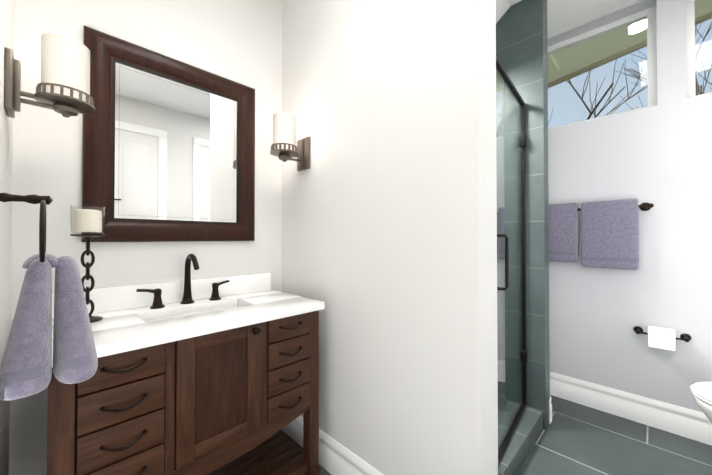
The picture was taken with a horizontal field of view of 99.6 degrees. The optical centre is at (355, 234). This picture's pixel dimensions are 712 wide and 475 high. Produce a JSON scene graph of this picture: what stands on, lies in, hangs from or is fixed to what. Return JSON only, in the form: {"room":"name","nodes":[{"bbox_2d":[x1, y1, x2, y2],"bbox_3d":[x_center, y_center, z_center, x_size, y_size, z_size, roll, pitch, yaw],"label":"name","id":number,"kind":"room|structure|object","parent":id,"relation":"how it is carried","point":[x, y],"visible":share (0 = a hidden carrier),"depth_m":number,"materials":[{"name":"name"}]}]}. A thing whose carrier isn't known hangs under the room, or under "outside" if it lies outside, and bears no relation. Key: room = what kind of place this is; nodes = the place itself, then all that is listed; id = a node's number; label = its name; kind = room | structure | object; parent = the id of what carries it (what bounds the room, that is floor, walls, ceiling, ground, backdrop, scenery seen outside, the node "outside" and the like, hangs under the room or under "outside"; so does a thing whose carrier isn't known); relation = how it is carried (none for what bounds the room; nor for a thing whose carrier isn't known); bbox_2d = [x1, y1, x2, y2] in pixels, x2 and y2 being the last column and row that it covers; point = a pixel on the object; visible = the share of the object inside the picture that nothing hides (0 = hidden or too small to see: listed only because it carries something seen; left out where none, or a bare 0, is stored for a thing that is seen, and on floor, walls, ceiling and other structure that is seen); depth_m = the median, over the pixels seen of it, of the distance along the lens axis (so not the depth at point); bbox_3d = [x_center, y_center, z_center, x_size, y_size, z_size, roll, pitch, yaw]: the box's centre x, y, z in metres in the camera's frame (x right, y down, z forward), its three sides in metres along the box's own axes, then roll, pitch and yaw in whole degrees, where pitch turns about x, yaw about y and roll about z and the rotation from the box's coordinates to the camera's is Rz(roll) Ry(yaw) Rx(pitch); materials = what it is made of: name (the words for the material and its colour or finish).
{"room":"bathroom","nodes":[
{"label":"bathroom","id":0,"kind":"room"},
{"bbox_2d":[0,0,14,474],"bbox_3d":[-0.374,-0.186,0.118,2.670,2.780,0.150,-1,-1,45],"label":"wall","id":1,"kind":"structure","parent":0,"point":[7,13],"depth_m":0.96,"materials":[{"name":"white paint"}]},
{"bbox_2d":[0,193,97,400],"bbox_3d":[-0.726,0.118,0.703,0.171,0.454,0.190,-1,-1,45],"label":"towel ring","id":2,"kind":"object","parent":1,"relation":"attached to","point":[26,369],"visible":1,"depth_m":0.67,"materials":[{"name":"purple fabric"}]},
{"bbox_2d":[0,259,51,400],"bbox_3d":[-0.742,0.198,0.676,0.159,0.295,0.084,-1,-1,45],"label":"towel","id":3,"kind":"object","parent":2,"relation":"hanging from","point":[26,367],"depth_m":0.64,"materials":[{"name":"fabric"}]},
{"bbox_2d":[22,254,58,268],"bbox_3d":[-0.728,0.060,0.699,0.056,0.036,0.068,-1,-1,45],"label":"towel","id":4,"kind":"object","parent":2,"relation":"on","point":[50,261],"depth_m":0.68,"materials":[{"name":"fabric"}]},
{"bbox_2d":[53,256,97,383],"bbox_3d":[-0.684,0.198,0.738,0.159,0.295,0.084,-1,-1,45],"label":"towel","id":5,"kind":"object","parent":2,"relation":"hanging from","point":[75,360],"depth_m":0.70,"materials":[{"name":"fabric"}]},
{"bbox_2d":[4,33,94,117],"bbox_3d":[-1.018,-0.517,1.014,0.152,0.272,0.210,-1,-1,45],"label":"sconce","id":6,"kind":"object","parent":1,"relation":"attached to","point":[63,87],"visible":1,"depth_m":0.98,"materials":[{"name":"white glass"}]},
{"bbox_2d":[9,0,281,474],"bbox_3d":[-0.295,-0.164,2.201,0.150,2.780,3.220,-1,-1,45],"label":"wall","id":7,"kind":"structure","parent":0,"point":[239,41],"depth_m":1.36,"materials":[{"name":"white paint"}]},
{"bbox_2d":[81,25,254,241],"bbox_3d":[-0.859,-0.414,1.502,0.034,0.895,0.750,-1,-1,45],"label":"mirror","id":8,"kind":"object","parent":7,"relation":"attached to","point":[168,149],"visible":0.96,"depth_m":1.44,"materials":[{"name":"brown wood"}]},
{"bbox_2d":[281,0,497,474],"bbox_3d":[0.030,-0.171,1.527,1.260,2.780,0.160,-1,-1,45],"label":"wall","id":9,"kind":"structure","parent":0,"point":[389,230],"depth_m":1.26,"materials":[{"name":"white paint"}]},
{"bbox_2d":[270,112,309,170],"bbox_3d":[-0.371,-0.510,1.666,0.152,0.272,0.210,-1,-1,45],"label":"sconce","id":10,"kind":"object","parent":9,"relation":"attached to","point":[284,148],"visible":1,"depth_m":1.61,"materials":[{"name":"white glass"}]},
{"bbox_2d":[281,415,382,474],"bbox_3d":[-0.033,1.133,1.450,1.260,0.170,0.018,-1,-1,45],"label":"baseboard","id":11,"kind":"structure","parent":9,"relation":"attached to","point":[336,457],"depth_m":1.52,"materials":[{"name":"white paint"}]},
{"bbox_2d":[496,20,499,392],"bbox_3d":[0.083,-0.170,1.595,1.240,2.780,0.012,-1,-1,45],"label":"tiled wall","id":12,"kind":"structure","parent":0,"point":[498,23],"depth_m":2.10,"materials":[{"name":"grey tile"}]},
{"bbox_2d":[496,0,509,22],"bbox_3d":[0.349,-1.202,2.045,1.000,0.806,1.010,-1,-1,45],"label":"ceiling slope","id":13,"kind":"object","parent":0,"point":[502,7],"visible":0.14,"depth_m":2.03,"materials":[{"name":"white paint"}]},
{"bbox_2d":[319,395,711,474],"bbox_3d":[0.653,1.266,1.245,2.820,0.100,3.220,-1,-1,45],"label":"floor","id":14,"kind":"structure","parent":0,"point":[573,438],"depth_m":1.71,"materials":[{"name":"tile"}]},
{"bbox_2d":[47,254,324,474],"bbox_3d":[-0.675,0.652,1.308,0.549,1.130,0.960,-1,-1,45],"label":"bathroom vanity","id":15,"kind":"object","parent":14,"relation":"on","point":[213,376],"visible":0.96,"depth_m":1.14,"materials":[{"name":"brown wood"}]},
{"bbox_2d":[70,205,104,322],"bbox_3d":[-1.012,0.109,1.134,0.100,0.430,0.100,-1,-1,45],"label":"candle holder","id":16,"kind":"object","parent":15,"relation":"on","point":[87,220],"visible":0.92,"depth_m":1.12,"materials":[{"name":"brown metal"}]},
{"bbox_2d":[690,382,711,422],"bbox_3d":[1.997,0.820,1.326,0.701,0.795,0.420,-1,-1,45],"label":"toilet","id":17,"kind":"object","parent":14,"relation":"on","point":[701,392],"visible":1,"depth_m":1.50,"materials":[{"name":"white ceramic"}]},
{"bbox_2d":[500,0,549,429],"bbox_3d":[0.772,-0.162,2.324,1.192,2.780,0.022,-1,-1,45],"label":"tiled wall","id":18,"kind":"structure","parent":0,"point":[521,40],"depth_m":1.94,"materials":[{"name":"grey tile"}]},
{"bbox_2d":[498,406,542,474],"bbox_3d":[0.778,1.165,1.594,0.148,0.110,0.986,-1,-1,45],"label":"sill","id":19,"kind":"structure","parent":18,"relation":"attached to","point":[527,431],"depth_m":1.65,"materials":[{"name":"tile"}]},
{"bbox_2d":[496,56,527,464],"bbox_3d":[0.789,0.118,1.597,0.136,1.977,0.983,-1,-1,45],"label":"shower door","id":20,"kind":"structure","parent":19,"relation":"on","point":[512,395],"depth_m":1.71,"materials":[{"name":"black glass"}]},
{"bbox_2d":[507,0,635,35],"bbox_3d":[0.653,-1.614,1.277,2.820,0.100,3.220,-1,-1,45],"label":"ceiling","id":21,"kind":"structure","parent":0,"point":[563,14],"depth_m":2.08,"materials":[{"name":"white paint"}]},
{"bbox_2d":[547,0,711,411],"bbox_3d":[1.627,-0.162,2.351,2.670,2.780,0.200,-1,-1,45],"label":"wall","id":22,"kind":"structure","parent":0,"point":[659,156],"depth_m":1.95,"materials":[{"name":"grey paint"}]},
{"bbox_2d":[549,198,653,269],"bbox_3d":[1.622,-0.002,2.134,0.703,0.459,0.112,-1,-1,45],"label":"towel bar","id":23,"kind":"object","parent":22,"relation":"attached to","point":[609,234],"visible":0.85,"depth_m":2.04,"materials":[{"name":"purple fabric"}]},
{"bbox_2d":[549,202,578,261],"bbox_3d":[1.492,-0.015,2.233,0.262,0.432,0.070,-1,-1,45],"label":"towel","id":24,"kind":"object","parent":23,"relation":"hanging from","point":[563,217],"depth_m":2.18,"materials":[{"name":"fabric"}]},
{"bbox_2d":[581,198,638,269],"bbox_3d":[1.701,-0.002,2.025,0.302,0.462,0.070,-1,-1,45],"label":"towel","id":25,"kind":"object","parent":23,"relation":"hanging from","point":[609,228],"depth_m":1.99,"materials":[{"name":"fabric"}]},
{"bbox_2d":[547,0,711,128],"bbox_3d":[1.837,-1.178,2.218,1.970,0.710,0.050,-1,-1,45],"label":"window","id":26,"kind":"structure","parent":22,"relation":"in","point":[649,14],"depth_m":2.04,"materials":[{"name":"white paint"}]},
{"bbox_2d":[550,372,711,445],"bbox_3d":[1.604,1.142,2.206,2.520,0.170,0.018,-1,-1,45],"label":"baseboard","id":27,"kind":"structure","parent":22,"relation":"attached to","point":[683,422],"depth_m":1.97,"materials":[{"name":"white paint"}]},
{"bbox_2d":[634,326,690,350],"bbox_3d":[1.884,0.629,1.855,0.255,0.117,0.128,-1,-1,45],"label":"toilet paper holder","id":28,"kind":"object","parent":22,"relation":"attached to","point":[661,338],"visible":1,"depth_m":1.82,"materials":[{"name":"white paper"}]},
{"label":"outside","id":29,"kind":"structure","parent":0,"visible":0},
{"bbox_3d":[12.073,1.545,13.135,26.000,0.200,29.750,-1,-1,45],"label":"ground","id":30,"kind":"structure","parent":29,"visible":0},
{"bbox_2d":[548,59,647,127],"bbox_3d":[2.906,-1.626,4.928,3.120,5.979,3.356,-1,-1,45],"label":"tree","id":31,"kind":"object","parent":30,"relation":"on","point":[597,105],"depth_m":3.81,"materials":[{"name":"brown plant"}]},
{"bbox_2d":[616,23,711,109],"bbox_3d":[6.299,-1.671,5.432,2.348,6.070,3.022,-1,-1,45],"label":"tree","id":32,"kind":"object","parent":30,"relation":"on","point":[696,82],"depth_m":5.52,"materials":[{"name":"brown plant"}]},
{"bbox_3d":[1.702,-1.887,2.338,2.820,0.670,0.140,-1,-1,45],"label":"wall","id":33,"kind":"structure","parent":0,"visible":0},
{"bbox_2d":[547,0,711,87],"bbox_3d":[2.288,-1.919,2.588,5.000,1.040,1.040,-1,-1,45],"label":"soffit","id":34,"kind":"structure","parent":33,"relation":"attached to","point":[612,52],"depth_m":2.89,"materials":[{"name":"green paint"}]},
{"bbox_3d":[0.807,-0.162,2.368,1.180,2.780,0.110,-1,-1,45],"label":"wall","id":35,"kind":"structure","parent":0,"visible":0},
{"bbox_2d":[549,396,551,423],"bbox_3d":[1.267,1.139,1.967,0.018,0.170,0.048,-1,-1,45],"label":"baseboard","id":36,"kind":"structure","parent":35,"relation":"attached to","point":[550,412],"depth_m":1.95,"materials":[{"name":"white paint"}]}
]}

